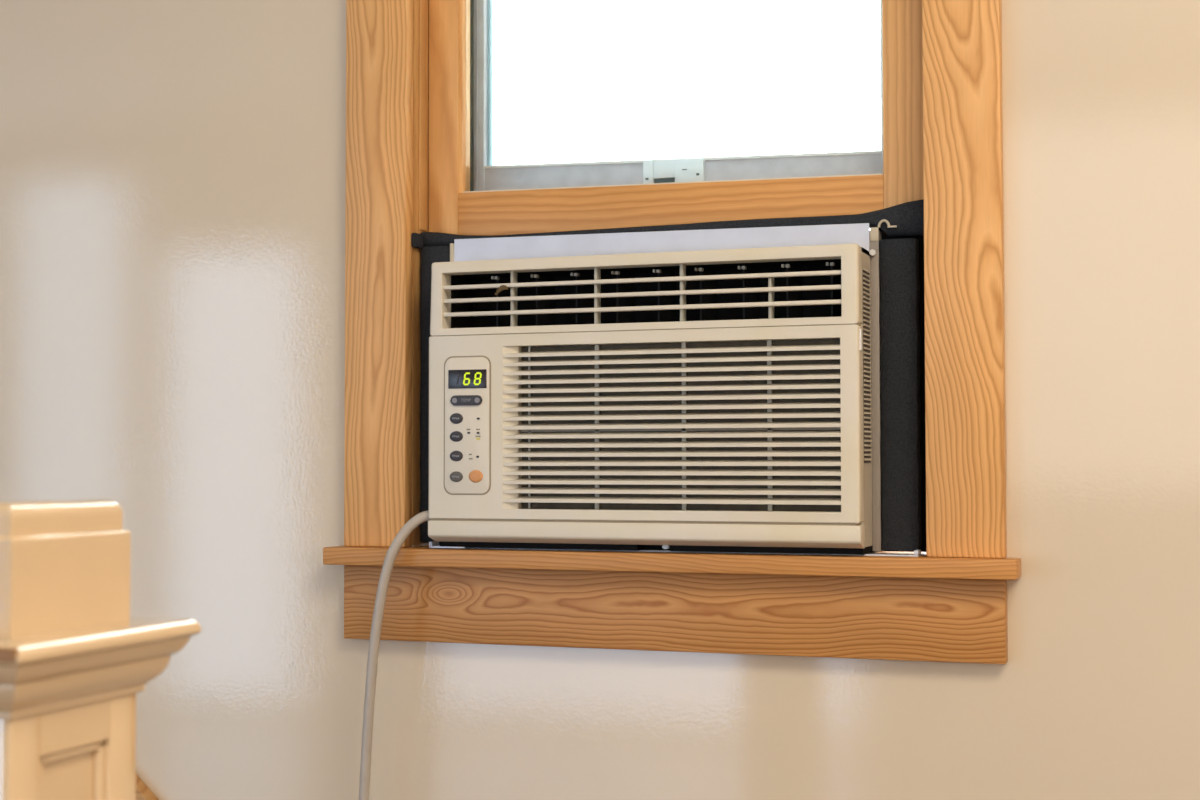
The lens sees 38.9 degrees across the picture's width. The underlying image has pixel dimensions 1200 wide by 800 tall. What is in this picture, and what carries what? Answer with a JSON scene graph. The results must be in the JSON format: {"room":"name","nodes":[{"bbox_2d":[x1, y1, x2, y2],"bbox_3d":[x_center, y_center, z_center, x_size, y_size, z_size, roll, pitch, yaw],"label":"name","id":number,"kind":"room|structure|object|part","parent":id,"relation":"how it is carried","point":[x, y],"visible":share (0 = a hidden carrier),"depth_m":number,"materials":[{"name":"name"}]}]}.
{"room":"stair landing","nodes":[
{"label":"stair landing","id":0,"kind":"room"},
{"bbox_2d":[0,0,1199,799],"bbox_3d":[-0.950,-0.122,2.262,7.400,2.500,0.141,-1,-2,20],"label":"wall","id":1,"kind":"structure","parent":0,"point":[173,172],"depth_m":1.91,"materials":[{"name":"paint"}]},
{"bbox_2d":[135,773,158,799],"bbox_3d":[-1.115,-0.073,2.235,2.708,2.402,0.018,-1,-2,20],"label":"trim","id":2,"kind":"structure","parent":1,"relation":"attached to","point":[142,792],"depth_m":2.00,"materials":[{"name":"brown wood"}]},
{"bbox_2d":[323,0,1020,663],"bbox_3d":[0.090,-0.422,1.916,0.759,1.381,0.263,-1,-2,20],"label":"window","id":3,"kind":"structure","parent":1,"relation":"in","point":[421,74],"depth_m":1.82,"materials":[{"name":"brown wood"}]},
{"bbox_3d":[-0.251,-0.434,1.934,0.077,1.200,0.019,-1,-2,20],"label":"casing","id":4,"kind":"part","parent":3,"relation":"part of","materials":[{"name":"brown wood"}]},
{"bbox_2d":[419,246,449,542],"bbox_3d":[-0.184,-0.006,1.931,0.039,0.335,0.031,-1,-2,20],"label":"strip","id":5,"kind":"object","parent":3,"relation":"on","point":[430,254],"visible":0.33,"depth_m":1.92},
{"bbox_2d":[359,219,925,799],"bbox_3d":[-0.015,0.466,1.932,0.810,1.300,0.486,-1,-2,20],"label":"air conditioner","id":6,"kind":"object","parent":3,"relation":"in","point":[706,390],"visible":1,"depth_m":1.78,"materials":[{"name":"beige plastic"}]},
{"bbox_3d":[-0.324,0.616,1.835,0.295,0.993,0.064,0,-2,-1],"label":"power cord","id":7,"kind":"part","parent":6,"relation":"part of","materials":[{"name":"grey plastic"}]},
{"bbox_3d":[-0.165,-0.007,1.918,0.004,0.339,0.016,-1,-2,20],"label":"rail","id":8,"kind":"part","parent":6,"relation":"part of","materials":[{"name":"beige paint"}]},
{"bbox_3d":[-0.143,0.027,1.832,0.052,0.147,0.003,-1,-2,20],"label":"control panel","id":9,"kind":"part","parent":6,"relation":"part of","materials":[{"name":"beige plastic"}]},
{"bbox_2d":[495,285,507,294],"bbox_3d":[-0.106,-0.118,1.825,0.015,0.010,0.003,-1,-2,20],"label":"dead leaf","id":10,"kind":"object","parent":6,"relation":"in","point":[503,287],"visible":1,"depth_m":1.82,"materials":[{"name":"brown plant"}]},
{"bbox_3d":[0.039,0.027,1.778,0.473,0.198,0.023,-1,-2,20],"label":"panel","id":11,"kind":"part","parent":6,"relation":"part of","materials":[{"name":"beige plastic"}]},
{"bbox_3d":[0.057,-0.168,1.836,0.471,0.034,0.001,-1,-2,20],"label":"plate","id":12,"kind":"part","parent":6,"relation":"part of","materials":[{"name":"metal"}]},
{"bbox_3d":[0.065,0.157,1.792,0.540,0.007,0.035,-1,-2,20],"label":"mounting rail","id":13,"kind":"part","parent":6,"relation":"part of","materials":[{"name":"metal"}]},
{"bbox_3d":[0.282,-0.009,1.761,0.019,0.332,0.016,-1,-2,20],"label":"rail","id":14,"kind":"part","parent":6,"relation":"part of","materials":[{"name":"grey paint"}]},
{"bbox_3d":[0.320,-0.017,1.770,0.058,0.348,0.006,-1,-2,20],"label":"filler panel","id":15,"kind":"part","parent":6,"relation":"part of","materials":[{"name":"black plastic"}]},
{"bbox_2d":[411,199,923,248],"bbox_3d":[0.063,-0.185,1.839,0.573,0.038,0.044,-1,-2,20],"label":"strip","id":16,"kind":"object","parent":3,"relation":"attached to","point":[908,217],"visible":0.8,"depth_m":1.79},
{"bbox_3d":[0.073,-0.211,1.877,0.488,0.057,0.035,-1,-2,20],"label":"rail","id":17,"kind":"part","parent":3,"relation":"part of","materials":[{"name":"brown wood"}]},
{"bbox_3d":[0.089,-0.235,1.928,0.469,0.080,0.028,-1,-2,20],"label":"storm rail","id":18,"kind":"part","parent":3,"relation":"part of","materials":[{"name":"metal"}]},
{"bbox_2d":[879,238,921,550],"bbox_3d":[0.310,-0.005,1.752,0.040,0.320,0.031,-1,-2,20],"label":"strip","id":19,"kind":"object","parent":3,"relation":"on","point":[899,258],"visible":1,"depth_m":1.74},
{"bbox_3d":[0.364,-0.443,1.712,0.077,1.200,0.019,-1,-2,20],"label":"casing","id":20,"kind":"part","parent":3,"relation":"part of","materials":[{"name":"brown wood"}]},
{"bbox_3d":[-1.734,1.102,0.046,7.600,0.100,4.760,-1,-2,20],"label":"floor","id":21,"kind":"structure","parent":0,"visible":0},
{"bbox_2d":[0,498,200,799],"bbox_3d":[-0.343,0.569,0.948,0.164,1.025,0.165,-1,-2,20],"label":"newel post","id":22,"kind":"object","parent":21,"relation":"on","point":[74,659],"visible":1,"depth_m":0.94,"materials":[{"name":"beige paint"}]},
{"bbox_3d":[-0.343,0.619,0.947,0.112,0.926,0.112,-1,-2,20],"label":"panel frame","id":23,"kind":"part","parent":22,"relation":"part of","materials":[{"name":"beige paint"}]},
{"bbox_3d":[-0.343,0.149,0.963,0.164,0.042,0.164,-1,-2,20],"label":"cap moulding","id":24,"kind":"part","parent":22,"relation":"part of","materials":[{"name":"beige paint"}]}
]}

